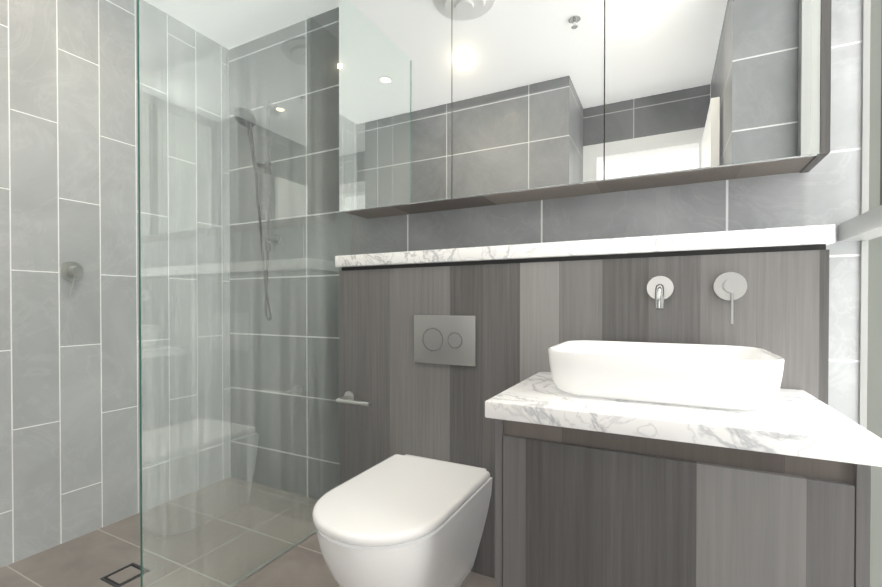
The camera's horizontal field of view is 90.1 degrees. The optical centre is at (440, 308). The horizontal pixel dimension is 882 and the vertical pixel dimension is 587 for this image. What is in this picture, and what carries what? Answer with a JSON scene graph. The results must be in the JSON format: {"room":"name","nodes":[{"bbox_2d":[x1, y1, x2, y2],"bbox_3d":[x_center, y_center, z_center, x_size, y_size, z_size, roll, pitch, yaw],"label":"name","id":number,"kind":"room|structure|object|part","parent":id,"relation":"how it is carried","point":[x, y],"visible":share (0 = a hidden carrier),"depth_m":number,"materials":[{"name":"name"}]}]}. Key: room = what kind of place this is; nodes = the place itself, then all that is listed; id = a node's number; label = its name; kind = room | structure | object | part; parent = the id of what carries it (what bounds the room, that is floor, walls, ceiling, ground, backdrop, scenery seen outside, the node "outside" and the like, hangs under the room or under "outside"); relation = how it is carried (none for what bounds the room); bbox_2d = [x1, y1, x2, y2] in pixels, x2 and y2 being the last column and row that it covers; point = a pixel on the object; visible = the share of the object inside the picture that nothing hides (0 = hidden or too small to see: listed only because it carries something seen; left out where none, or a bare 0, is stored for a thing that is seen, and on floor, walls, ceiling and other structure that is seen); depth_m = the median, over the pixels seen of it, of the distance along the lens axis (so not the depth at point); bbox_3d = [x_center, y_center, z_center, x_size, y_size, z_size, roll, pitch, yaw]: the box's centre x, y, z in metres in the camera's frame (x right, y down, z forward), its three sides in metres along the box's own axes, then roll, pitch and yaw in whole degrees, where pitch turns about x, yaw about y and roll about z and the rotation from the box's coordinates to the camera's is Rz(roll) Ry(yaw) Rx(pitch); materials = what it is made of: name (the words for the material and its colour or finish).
{"room":"bathroom","nodes":[
{"label":"bathroom","id":0,"kind":"room"},
{"bbox_2d":[0,0,230,567],"bbox_3d":[-1.718,-0.242,1.593,0.100,2.420,2.090,0,1,27],"label":"wall","id":1,"kind":"structure","parent":0,"point":[69,424],"depth_m":1.91,"materials":[{"name":"tile"}]},
{"bbox_2d":[60,262,83,294],"bbox_3d":[-1.512,-0.123,1.821,0.059,0.141,0.080,0,1,27],"label":"shower mixer","id":2,"kind":"object","parent":1,"relation":"attached to","point":[73,272],"visible":1,"depth_m":1.81,"materials":[{"name":"silver metal"}]},
{"bbox_2d":[144,0,340,49],"bbox_3d":[-0.683,-1.490,0.211,3.190,0.100,3.790,0,1,27],"label":"ceiling","id":3,"kind":"structure","parent":0,"point":[249,3],"depth_m":2.19,"materials":[{"name":"white paint"}]},
{"bbox_2d":[0,477,494,586],"bbox_3d":[-0.683,1.030,0.234,3.190,0.100,3.790,0,1,27],"label":"floor","id":4,"kind":"structure","parent":0,"point":[90,559],"depth_m":1.74,"materials":[{"name":"tile"}]},
{"bbox_2d":[100,563,148,586],"bbox_3d":[-1.144,0.966,1.597,0.110,0.003,0.110,0,1,27],"label":"floor drain","id":5,"kind":"object","parent":4,"relation":"on","point":[124,575],"visible":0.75,"depth_m":1.59,"materials":[{"name":"grey metal"}]},
{"bbox_2d":[137,0,351,586],"bbox_3d":[-0.646,-0.241,1.682,0.018,2.416,0.950,0,1,27],"label":"glass screen","id":6,"kind":"object","parent":4,"relation":"on","point":[261,566],"visible":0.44,"depth_m":1.54,"materials":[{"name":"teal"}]},
{"bbox_2d":[312,454,491,586],"bbox_3d":[-0.124,0.769,1.393,0.398,0.402,0.608,0,1,27],"label":"toilet","id":7,"kind":"object","parent":4,"relation":"on","point":[398,520],"visible":1,"depth_m":1.25,"materials":[{"name":"white ceramic"}]},
{"bbox_3d":[-0.134,0.583,1.372,0.398,0.030,0.563,0,1,27],"label":"seat","id":8,"kind":"part","parent":7,"relation":"part of","materials":[{"name":"white plastic"}]},
{"bbox_2d":[485,372,881,586],"bbox_3d":[0.535,0.595,1.110,0.710,0.754,0.511,0,1,27],"label":"bathroom vanity","id":9,"kind":"object","parent":4,"relation":"on","point":[598,492],"visible":0.98,"depth_m":0.89,"materials":[{"name":"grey wood"}]},
{"bbox_2d":[548,340,784,409],"bbox_3d":[0.554,0.160,1.144,0.500,0.113,0.372,0,1,27],"label":"basin","id":10,"kind":"object","parent":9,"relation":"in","point":[729,377],"visible":1,"depth_m":0.99,"materials":[{"name":"white ceramic"}]},
{"bbox_3d":[0.435,0.283,0.911,0.634,0.043,0.010,0,1,27],"label":"rail","id":11,"kind":"part","parent":9,"relation":"part of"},
{"bbox_3d":[0.431,0.586,0.906,0.628,0.567,0.020,0,1,27],"label":"door","id":12,"kind":"part","parent":9,"relation":"part of","materials":[{"name":"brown wood"}]},
{"bbox_2d":[229,0,862,498],"bbox_3d":[0.022,-0.246,1.934,2.890,2.420,0.100,0,1,27],"label":"wall","id":13,"kind":"structure","parent":0,"point":[825,190],"depth_m":2.07,"materials":[{"name":"tile"}]},
{"bbox_2d":[233,100,280,320],"bbox_3d":[-0.926,-0.504,2.236,0.229,1.136,0.110,0,1,-42],"label":"shower rail","id":14,"kind":"object","parent":13,"relation":"attached to","point":[255,165],"depth_m":2.25,"materials":[{"name":"silver metal"}]},
{"bbox_3d":[-0.885,-0.704,2.294,0.056,0.736,0.073,0,1,27],"label":"rod","id":15,"kind":"part","parent":14,"relation":"part of","materials":[{"name":"silver metal"}]},
{"bbox_2d":[339,0,462,218],"bbox_3d":[-0.152,-0.860,1.847,0.533,0.894,0.198,0,1,27],"label":"upper cabinet","id":16,"kind":"object","parent":13,"relation":"attached to","point":[450,104],"depth_m":1.75,"materials":[{"name":"silver metal"}]},
{"bbox_3d":[-0.194,-0.859,1.768,0.532,0.894,0.019,0,1,27],"label":"door","id":17,"kind":"part","parent":16,"relation":"part of","materials":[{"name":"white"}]},
{"bbox_2d":[455,0,610,207],"bbox_3d":[0.324,-0.858,1.604,0.536,0.894,0.198,0,1,27],"label":"upper cabinet","id":18,"kind":"object","parent":13,"relation":"attached to","point":[531,75],"depth_m":1.51,"materials":[{"name":"silver metal"}]},
{"bbox_3d":[0.283,-0.857,1.525,0.532,0.894,0.019,0,1,27],"label":"door","id":19,"kind":"part","parent":18,"relation":"part of","materials":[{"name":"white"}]},
{"bbox_2d":[607,0,831,191],"bbox_3d":[0.810,-0.855,1.356,0.555,0.894,0.198,0,1,27],"label":"upper cabinet","id":20,"kind":"object","parent":13,"relation":"attached to","point":[699,91],"depth_m":1.27,"materials":[{"name":"silver metal"}]},
{"bbox_3d":[0.761,-0.855,1.281,0.532,0.894,0.019,0,1,27],"label":"door","id":21,"kind":"part","parent":20,"relation":"part of","materials":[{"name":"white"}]},
{"bbox_2d":[859,0,870,428],"bbox_3d":[1.232,-0.239,1.254,0.055,2.420,0.007,0,1,27],"label":"jamb","id":22,"kind":"object","parent":13,"relation":"attached to","point":[864,209],"depth_m":1.26,"materials":[{"name":"silver metal"}]},
{"bbox_2d":[339,244,828,577],"bbox_3d":[0.333,0.397,1.612,1.628,1.141,0.198,0,1,27],"label":"wall","id":23,"kind":"structure","parent":0,"point":[527,312],"depth_m":1.54,"materials":[{"name":"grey wood"}]},
{"bbox_2d":[336,391,370,405],"bbox_3d":[-0.345,0.374,1.802,0.175,0.050,0.077,0,1,27],"label":"holder","id":24,"kind":"object","parent":23,"relation":"attached to","point":[348,397],"visible":1,"depth_m":1.79,"materials":[{"name":"silver metal"}]},
{"bbox_2d":[414,315,475,365],"bbox_3d":[0.010,0.118,1.654,0.256,0.183,0.014,0,1,27],"label":"flush plate","id":25,"kind":"object","parent":23,"relation":"attached to","point":[445,339],"visible":1,"depth_m":1.65,"materials":[{"name":"grey metal"}]},
{"bbox_2d":[335,224,834,267],"bbox_3d":[0.329,-0.197,1.599,1.644,0.047,0.214,0,1,27],"label":"shelf","id":26,"kind":"object","parent":23,"relation":"on","point":[798,235],"visible":0.75,"depth_m":1.37,"materials":[{"name":"white stone"}]},
{"bbox_2d":[647,276,673,309],"bbox_3d":[0.625,-0.046,1.259,0.072,0.101,0.155,0,1,27],"label":"spout","id":27,"kind":"object","parent":23,"relation":"attached to","point":[660,289],"visible":1,"depth_m":1.31,"materials":[{"name":"silver metal"}]},
{"bbox_3d":[0.623,-0.034,1.256,0.023,0.077,0.147,0,1,27],"label":"spout","id":28,"kind":"part","parent":27,"relation":"part of","materials":[{"name":"silver metal"}]},
{"bbox_3d":[0.659,-0.061,1.324,0.072,0.072,0.008,0,1,27],"label":"plate","id":29,"kind":"part","parent":27,"relation":"part of","materials":[{"name":"silver metal"}]},
{"bbox_2d":[713,272,746,323],"bbox_3d":[0.805,-0.029,1.222,0.080,0.145,0.059,0,1,27],"label":"mixer tap","id":30,"kind":"object","parent":23,"relation":"attached to","point":[732,286],"visible":1,"depth_m":1.23,"materials":[{"name":"silver metal"}]},
{"bbox_2d":[867,0,881,586],"bbox_3d":[0.997,-0.235,0.808,0.070,2.420,1.020,0,1,27],"label":"window","id":31,"kind":"structure","parent":0,"point":[874,392],"depth_m":1.21,"materials":[{"name":"grey"}]},
{"bbox_2d":[838,205,881,241],"bbox_3d":[0.991,-0.215,0.837,0.105,0.050,0.966,0,1,27],"label":"transom","id":32,"kind":"object","parent":31,"relation":"attached to","point":[867,225],"visible":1,"depth_m":1.16,"materials":[{"name":"silver metal"}]},
{"bbox_2d":[880,25,881,204],"bbox_3d":[1.135,-0.815,1.074,0.070,1.145,0.060,0,1,27],"label":"stile","id":33,"kind":"object","parent":31,"relation":"attached to","point":[881,130],"depth_m":1.12,"materials":[{"name":"grey metal"}]}
]}

